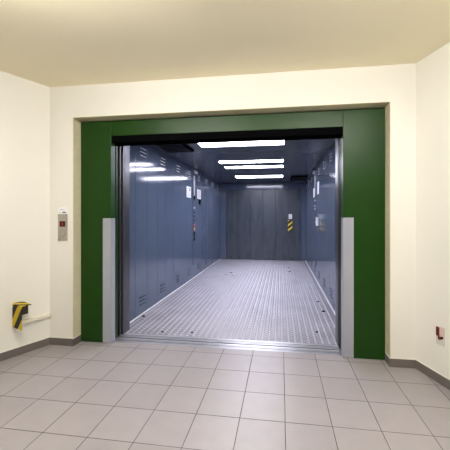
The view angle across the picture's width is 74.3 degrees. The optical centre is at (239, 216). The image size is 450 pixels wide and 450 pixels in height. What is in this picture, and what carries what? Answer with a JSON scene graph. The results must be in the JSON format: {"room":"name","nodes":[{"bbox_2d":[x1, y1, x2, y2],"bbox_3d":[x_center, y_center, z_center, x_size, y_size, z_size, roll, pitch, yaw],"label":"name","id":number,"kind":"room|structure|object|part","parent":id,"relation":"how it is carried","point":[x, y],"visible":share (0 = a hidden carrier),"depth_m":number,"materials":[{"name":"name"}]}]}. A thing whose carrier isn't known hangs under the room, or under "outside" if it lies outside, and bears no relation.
{"room":"freight elevator lobby","nodes":[
{"label":"freight elevator lobby","id":0,"kind":"room"},
{"bbox_2d":[0,70,49,351],"bbox_3d":[-4.785,-0.008,-0.845,0.200,3.056,9.813,0,0,32],"label":"wall","id":1,"kind":"structure","parent":0,"point":[24,103],"depth_m":3.05,"materials":[{"name":"beige paint"}]},
{"bbox_2d":[12,301,31,330],"bbox_3d":[-2.160,0.982,2.940,0.200,0.236,0.089,0,0,32],"label":"guard","id":2,"kind":"object","parent":1,"relation":"attached to","point":[16,307],"visible":1,"depth_m":2.90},
{"bbox_3d":[-2.183,0.985,2.905,0.200,0.230,0.006,0,0,32],"label":"plate","id":3,"kind":"part","parent":2,"relation":"part of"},
{"bbox_3d":[-2.160,0.867,2.940,0.200,0.005,0.089,0,0,32],"label":"plate","id":4,"kind":"part","parent":2,"relation":"part of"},
{"bbox_2d":[0,337,49,360],"bbox_3d":[-4.696,1.359,-0.901,0.011,0.083,9.813,0,0,32],"label":"baseboard","id":5,"kind":"structure","parent":1,"relation":"attached to","point":[4,355],"depth_m":3.04,"materials":[{"name":"grey tile"}]},
{"bbox_2d":[22,306,27,314],"bbox_3d":[-2.188,0.924,2.972,0.118,0.101,0.084,0,0,32],"label":"wall socket","id":6,"kind":"object","parent":1,"relation":"attached to","point":[25,308],"visible":0.31,"depth_m":2.95,"materials":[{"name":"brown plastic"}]},
{"bbox_2d":[22,313,50,323],"bbox_3d":[-2.156,1.075,3.098,0.040,0.049,0.333,0,0,32],"label":"pipe","id":7,"kind":"object","parent":1,"relation":"attached to","point":[44,316],"visible":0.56,"depth_m":3.11,"materials":[{"name":"beige plastic"}]},
{"bbox_2d":[0,341,449,449],"bbox_3d":[-1.224,1.460,-1.296,11.050,0.120,9.097,0,0,8],"label":"floor","id":8,"kind":"structure","parent":0,"point":[86,395],"depth_m":2.25,"materials":[{"name":"grey tile"}]},
{"bbox_2d":[0,0,449,86],"bbox_3d":[-1.236,-1.476,-1.376,11.050,0.120,8.936,0,0,8],"label":"ceiling","id":9,"kind":"structure","parent":0,"point":[49,43],"depth_m":2.33,"materials":[{"name":"beige paint"}]},
{"bbox_2d":[118,139,339,349],"bbox_3d":[0.292,0.145,6.491,2.826,2.590,6.460,0,0,8],"label":"car","id":10,"kind":"object","parent":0,"point":[241,224],"visible":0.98,"depth_m":5.20,"materials":[{"name":"metal"}]},
{"bbox_3d":[-1.447,0.149,3.609,0.147,2.498,0.155,0,0,8],"label":"post","id":11,"kind":"part","parent":10,"relation":"part of","materials":[{"name":"grey metal"}]},
{"bbox_3d":[-1.467,0.150,3.874,0.025,2.500,0.363,0,0,8],"label":"wall panel","id":12,"kind":"part","parent":10,"relation":"part of","materials":[{"name":"blue paint"}]},
{"bbox_3d":[-1.417,0.150,4.236,0.025,2.500,0.363,0,0,8],"label":"wall panel","id":13,"kind":"part","parent":10,"relation":"part of","materials":[{"name":"blue paint"}]},
{"bbox_3d":[-1.367,0.150,4.597,0.025,2.500,0.363,0,0,8],"label":"wall panel","id":14,"kind":"part","parent":10,"relation":"part of","materials":[{"name":"blue paint"}]},
{"bbox_3d":[-1.318,0.150,4.959,0.025,2.500,0.363,0,0,8],"label":"wall panel","id":15,"kind":"part","parent":10,"relation":"part of","materials":[{"name":"blue paint"}]},
{"bbox_3d":[-1.268,0.150,5.321,0.025,2.500,0.363,0,0,8],"label":"wall panel","id":16,"kind":"part","parent":10,"relation":"part of","materials":[{"name":"blue paint"}]},
{"bbox_2d":[156,144,193,152],"bbox_3d":[-1.017,-1.079,4.632,0.440,0.042,0.600,0,0,8],"label":"ceiling vent","id":17,"kind":"object","parent":10,"relation":"attached to","point":[170,148],"depth_m":4.61,"materials":[{"name":"grey metal"}]},
{"bbox_3d":[-1.218,0.150,5.682,0.025,2.500,0.363,0,0,8],"label":"wall panel","id":18,"kind":"part","parent":10,"relation":"part of","materials":[{"name":"blue paint"}]},
{"bbox_3d":[-1.168,0.150,6.044,0.025,2.500,0.363,0,0,8],"label":"wall panel","id":19,"kind":"part","parent":10,"relation":"part of","materials":[{"name":"blue paint"}]},
{"bbox_3d":[-1.118,0.150,6.405,0.025,2.500,0.363,0,0,8],"label":"wall panel","id":20,"kind":"part","parent":10,"relation":"part of","materials":[{"name":"blue paint"}]},
{"bbox_2d":[187,186,190,197],"bbox_3d":[-1.102,-0.528,6.401,0.006,0.235,0.300,0,0,8],"label":"notice","id":21,"kind":"object","parent":10,"relation":"attached to","point":[188,188],"visible":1,"depth_m":6.41,"materials":[{"name":"white paper"}]},
{"bbox_3d":[-1.068,0.150,6.767,0.025,2.500,0.363,0,0,8],"label":"wall panel","id":22,"kind":"part","parent":10,"relation":"part of","materials":[{"name":"blue paint"}]},
{"bbox_2d":[193,174,194,264],"bbox_3d":[-1.045,0.070,6.766,0.022,2.060,0.150,0,0,8],"label":"control panel","id":23,"kind":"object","parent":10,"relation":"attached to","point":[193,174],"depth_m":6.71,"materials":[{"name":"blue paint"}]},
{"bbox_3d":[-1.040,-0.695,6.765,0.004,0.470,0.120,0,0,8],"label":"plate","id":24,"kind":"part","parent":23,"relation":"part of","materials":[{"name":"metal"}]},
{"bbox_3d":[-1.018,0.150,7.128,0.025,2.500,0.363,0,0,8],"label":"wall panel","id":25,"kind":"part","parent":10,"relation":"part of","materials":[{"name":"blue paint"}]},
{"bbox_2d":[197,189,200,198],"bbox_3d":[-0.992,-0.540,7.203,0.006,0.225,0.330,0,0,8],"label":"notice","id":26,"kind":"object","parent":10,"relation":"attached to","point":[198,190],"visible":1,"depth_m":7.15,"materials":[{"name":"white paper"}]},
{"bbox_3d":[-0.969,0.150,7.490,0.025,2.500,0.363,0,0,8],"label":"wall panel","id":27,"kind":"part","parent":10,"relation":"part of","materials":[{"name":"blue paint"}]},
{"bbox_3d":[-0.919,0.150,7.852,0.025,2.500,0.363,0,0,8],"label":"wall panel","id":28,"kind":"part","parent":10,"relation":"part of","materials":[{"name":"blue paint"}]},
{"bbox_3d":[-0.869,0.150,8.213,0.025,2.500,0.363,0,0,8],"label":"wall panel","id":29,"kind":"part","parent":10,"relation":"part of","materials":[{"name":"blue paint"}]},
{"bbox_3d":[-0.819,0.150,8.575,0.025,2.500,0.363,0,0,8],"label":"wall panel","id":30,"kind":"part","parent":10,"relation":"part of","materials":[{"name":"blue paint"}]},
{"bbox_3d":[-0.769,0.150,8.936,0.025,2.500,0.363,0,0,8],"label":"wall panel","id":31,"kind":"part","parent":10,"relation":"part of","materials":[{"name":"blue paint"}]},
{"bbox_3d":[-0.719,0.150,9.298,0.025,2.500,0.363,0,0,8],"label":"wall panel","id":32,"kind":"part","parent":10,"relation":"part of","materials":[{"name":"blue paint"}]},
{"bbox_3d":[-0.674,0.150,9.630,0.025,2.500,0.303,0,0,8],"label":"wall panel","id":33,"kind":"part","parent":10,"relation":"part of","materials":[{"name":"blue paint"}]},
{"bbox_3d":[-0.543,0.150,9.793,0.190,2.500,0.145,0,0,8],"label":"post","id":34,"kind":"part","parent":10,"relation":"part of","materials":[{"name":"blue metal"}]},
{"bbox_3d":[0.293,1.418,6.493,2.746,0.044,6.255,0,0,8],"label":"floor plate","id":35,"kind":"part","parent":10,"relation":"part of","materials":[{"name":"metal"}]},
{"bbox_3d":[-0.248,0.259,9.761,0.399,2.259,0.049,0,0,8],"label":"door","id":36,"kind":"part","parent":10,"relation":"part of","materials":[{"name":"grey paint"}]},
{"bbox_2d":[197,140,284,147],"bbox_3d":[0.017,-1.125,4.480,1.310,0.050,0.320,0,0,8],"label":"ceiling light","id":37,"kind":"object","parent":10,"relation":"attached to","point":[254,143],"visible":0.54,"depth_m":4.53,"materials":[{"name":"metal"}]},
{"bbox_3d":[0.293,-1.125,6.493,2.746,0.050,6.255,0,0,8],"label":"ceiling panel","id":38,"kind":"part","parent":10,"relation":"part of","materials":[{"name":"blue paint"}]},
{"bbox_3d":[0.151,0.259,9.699,0.399,2.259,0.062,0,0,8],"label":"door","id":39,"kind":"part","parent":10,"relation":"part of","materials":[{"name":"grey paint"}]},
{"bbox_2d":[218,160,283,163],"bbox_3d":[0.219,-1.125,5.946,1.310,0.050,0.280,0,0,8],"label":"ceiling light","id":40,"kind":"object","parent":10,"relation":"attached to","point":[246,161],"visible":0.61,"depth_m":5.96,"materials":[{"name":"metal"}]},
{"bbox_2d":[225,165,283,168],"bbox_3d":[0.308,-1.125,6.595,1.310,0.050,0.290,0,0,8],"label":"ceiling light","id":41,"kind":"object","parent":10,"relation":"attached to","point":[274,166],"visible":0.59,"depth_m":6.65,"materials":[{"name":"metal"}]},
{"bbox_3d":[0.550,0.259,9.638,0.399,2.259,0.075,0,0,8],"label":"door","id":42,"kind":"part","parent":10,"relation":"part of","materials":[{"name":"grey paint"}]},
{"bbox_2d":[235,175,282,177],"bbox_3d":[0.530,-1.125,8.204,1.310,0.050,0.440,0,0,8],"label":"ceiling light","id":43,"kind":"object","parent":10,"relation":"attached to","point":[270,176],"visible":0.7,"depth_m":8.19,"materials":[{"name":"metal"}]},
{"bbox_3d":[0.949,0.259,9.583,0.399,2.259,0.075,0,0,8],"label":"door","id":44,"kind":"part","parent":10,"relation":"part of","materials":[{"name":"grey paint"}]},
{"bbox_3d":[1.350,0.259,9.534,0.399,2.259,0.062,0,0,8],"label":"door","id":45,"kind":"part","parent":10,"relation":"part of","materials":[{"name":"grey paint"}]},
{"bbox_2d":[288,220,291,230],"bbox_3d":[1.603,0.285,9.452,0.136,0.350,0.003,0,0,8],"label":"sign","id":46,"kind":"object","parent":10,"relation":"attached to","point":[289,221],"visible":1,"depth_m":9.45,"materials":[{"name":"yellow plastic"}]},
{"bbox_3d":[1.750,0.259,9.485,0.399,2.259,0.049,0,0,8],"label":"door","id":47,"kind":"part","parent":10,"relation":"part of","materials":[{"name":"grey paint"}]},
{"bbox_2d":[290,175,307,180],"bbox_3d":[1.656,-1.083,8.352,0.440,0.035,0.800,0,0,8],"label":"ceiling vent","id":48,"kind":"object","parent":10,"relation":"attached to","point":[292,177],"depth_m":8.09,"materials":[{"name":"grey metal"}]},
{"bbox_3d":[2.016,0.150,9.441,0.136,2.500,0.145,0,0,8],"label":"post","id":49,"kind":"part","parent":10,"relation":"part of","materials":[{"name":"blue metal"}]},
{"bbox_3d":[2.026,0.150,8.919,0.025,2.500,0.363,0,0,8],"label":"wall panel","id":50,"kind":"part","parent":10,"relation":"part of","materials":[{"name":"blue paint"}]},
{"bbox_3d":[1.976,0.150,8.558,0.025,2.500,0.363,0,0,8],"label":"wall panel","id":51,"kind":"part","parent":10,"relation":"part of","materials":[{"name":"blue paint"}]},
{"bbox_3d":[1.926,0.150,8.196,0.025,2.500,0.363,0,0,8],"label":"wall panel","id":52,"kind":"part","parent":10,"relation":"part of","materials":[{"name":"blue paint"}]},
{"bbox_3d":[1.876,0.150,7.835,0.025,2.500,0.363,0,0,8],"label":"wall panel","id":53,"kind":"part","parent":10,"relation":"part of","materials":[{"name":"blue paint"}]},
{"bbox_3d":[1.826,0.150,7.473,0.025,2.500,0.363,0,0,8],"label":"wall panel","id":54,"kind":"part","parent":10,"relation":"part of","materials":[{"name":"blue paint"}]},
{"bbox_3d":[1.776,0.150,7.112,0.025,2.500,0.363,0,0,8],"label":"wall panel","id":55,"kind":"part","parent":10,"relation":"part of","materials":[{"name":"blue paint"}]},
{"bbox_3d":[1.726,0.150,6.750,0.025,2.500,0.363,0,0,8],"label":"wall panel","id":56,"kind":"part","parent":10,"relation":"part of","materials":[{"name":"blue paint"}]},
{"bbox_2d":[315,173,315,265],"bbox_3d":[1.689,0.070,6.652,0.022,2.060,0.150,0,0,8],"label":"column","id":57,"kind":"structure","parent":10,"relation":"attached to","point":[315,173],"depth_m":6.58,"materials":[{"name":"metal"}]},
{"bbox_3d":[1.677,0.150,6.388,0.025,2.500,0.363,0,0,8],"label":"wall panel","id":58,"kind":"part","parent":10,"relation":"part of","materials":[{"name":"blue paint"}]},
{"bbox_3d":[1.627,0.150,6.027,0.025,2.500,0.363,0,0,8],"label":"wall panel","id":59,"kind":"part","parent":10,"relation":"part of","materials":[{"name":"blue paint"}]},
{"bbox_3d":[1.577,0.150,5.665,0.025,2.500,0.363,0,0,8],"label":"wall panel","id":60,"kind":"part","parent":10,"relation":"part of","materials":[{"name":"blue paint"}]},
{"bbox_3d":[1.527,0.150,5.304,0.025,2.500,0.363,0,0,8],"label":"wall panel","id":61,"kind":"part","parent":10,"relation":"part of","materials":[{"name":"blue paint"}]},
{"bbox_3d":[1.477,0.150,4.942,0.025,2.500,0.363,0,0,8],"label":"wall panel","id":62,"kind":"part","parent":10,"relation":"part of","materials":[{"name":"blue paint"}]},
{"bbox_3d":[1.427,0.150,4.580,0.025,2.500,0.363,0,0,8],"label":"wall panel","id":63,"kind":"part","parent":10,"relation":"part of","materials":[{"name":"blue paint"}]},
{"bbox_3d":[1.378,0.150,4.219,0.025,2.500,0.363,0,0,8],"label":"wall panel","id":64,"kind":"part","parent":10,"relation":"part of","materials":[{"name":"blue paint"}]},
{"bbox_3d":[1.162,0.149,3.249,0.198,2.498,0.155,0,0,8],"label":"post","id":65,"kind":"part","parent":10,"relation":"part of","materials":[{"name":"grey metal"}]},
{"bbox_2d":[50,63,415,358],"bbox_3d":[-0.214,-0.008,3.094,4.344,3.056,0.200,0,0,8],"label":"wall","id":66,"kind":"structure","parent":0,"point":[394,84],"depth_m":2.94,"materials":[{"name":"beige paint"}]},
{"bbox_2d":[58,214,67,240],"bbox_3d":[-1.927,0.119,3.222,0.113,0.294,0.015,0,0,8],"label":"panel","id":67,"kind":"object","parent":66,"relation":"attached to","point":[62,218],"visible":1,"depth_m":3.22,"materials":[{"name":"metal"}]},
{"bbox_2d":[58,207,67,213],"bbox_3d":[-1.927,-0.067,3.228,0.116,0.074,0.004,0,0,8],"label":"sticker","id":68,"kind":"object","parent":66,"relation":"attached to","point":[61,210],"visible":1,"depth_m":3.23,"materials":[{"name":"white paper"}]},
{"bbox_2d":[113,337,341,355],"bbox_3d":[-0.185,1.415,3.214,2.589,0.031,0.118,0,0,8],"label":"sill","id":69,"kind":"structure","parent":66,"relation":"attached to","point":[118,339],"depth_m":3.19,"materials":[{"name":"grey metal"}]},
{"bbox_2d":[73,102,389,356],"bbox_3d":[-0.187,0.120,3.091,3.243,2.389,0.208,0,0,8],"label":"wall recess edge","id":70,"kind":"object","parent":66,"relation":"attached to","point":[77,121],"depth_m":3.05,"materials":[{"name":"beige paint"}]},
{"bbox_2d":[81,108,384,359],"bbox_3d":[-0.172,0.150,3.202,3.229,2.500,0.206,0,0,8],"label":"elevator door frame","id":71,"kind":"structure","parent":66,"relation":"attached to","point":[360,133],"depth_m":3.06,"materials":[{"name":"green paint"}]},
{"bbox_3d":[-1.469,0.707,3.279,0.100,1.375,0.004,0,0,8],"label":"plate","id":72,"kind":"part","parent":71,"relation":"part of","materials":[{"name":"grey paint"}]},
{"bbox_3d":[-1.464,0.707,3.318,0.100,1.375,0.082,0,0,8],"label":"corner guard","id":73,"kind":"part","parent":71,"relation":"part of","materials":[{"name":"grey metal"}]},
{"bbox_3d":[-1.416,0.707,3.311,0.004,1.375,0.082,0,0,8],"label":"return plate","id":74,"kind":"part","parent":71,"relation":"part of","materials":[{"name":"grey paint"}]},
{"bbox_3d":[-1.557,0.144,3.415,0.304,2.488,0.030,0,0,8],"label":"door","id":75,"kind":"part","parent":71,"relation":"part of","materials":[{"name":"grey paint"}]},
{"bbox_3d":[-1.544,0.144,3.482,0.304,2.488,0.027,0,0,8],"label":"door","id":76,"kind":"part","parent":71,"relation":"part of","materials":[{"name":"grey metal"}]},
{"bbox_3d":[1.195,0.144,3.104,0.304,2.488,0.027,0,0,8],"label":"door","id":77,"kind":"part","parent":71,"relation":"part of","materials":[{"name":"grey metal"}]},
{"bbox_3d":[1.190,0.144,3.036,0.304,2.488,0.030,0,0,8],"label":"door","id":78,"kind":"part","parent":71,"relation":"part of","materials":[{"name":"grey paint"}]},
{"bbox_3d":[1.026,0.702,2.975,0.004,1.384,0.082,0,0,8],"label":"return plate","id":79,"kind":"part","parent":71,"relation":"part of","materials":[{"name":"grey paint"}]},
{"bbox_3d":[1.075,0.702,2.968,0.104,1.384,0.082,0,0,8],"label":"corner guard","id":80,"kind":"part","parent":71,"relation":"part of","materials":[{"name":"grey metal"}]},
{"bbox_2d":[50,334,415,368],"bbox_3d":[-0.221,1.359,3.046,3.744,0.083,0.125,0,0,8],"label":"baseboard","id":81,"kind":"structure","parent":66,"relation":"attached to","point":[392,362],"depth_m":2.82,"materials":[{"name":"grey tile"}]},
{"bbox_2d":[416,42,449,378],"bbox_3d":[2.725,-0.008,-1.888,0.200,3.056,9.509,0,0,-12],"label":"wall","id":82,"kind":"structure","parent":0,"point":[433,71],"depth_m":2.56,"materials":[{"name":"beige paint"}]},
{"bbox_2d":[416,359,449,389],"bbox_3d":[2.622,1.359,-1.910,0.011,0.083,9.509,0,0,-12],"label":"baseboard","id":83,"kind":"structure","parent":82,"relation":"attached to","point":[441,379],"depth_m":2.54,"materials":[{"name":"grey tile"}]},
{"bbox_2d":[436,325,444,346],"bbox_3d":[1.672,0.997,2.481,0.020,0.157,0.080,0,0,-12],"label":"switch box","id":84,"kind":"object","parent":82,"relation":"attached to","point":[440,331],"visible":1,"depth_m":2.47,"materials":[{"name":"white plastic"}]}
]}

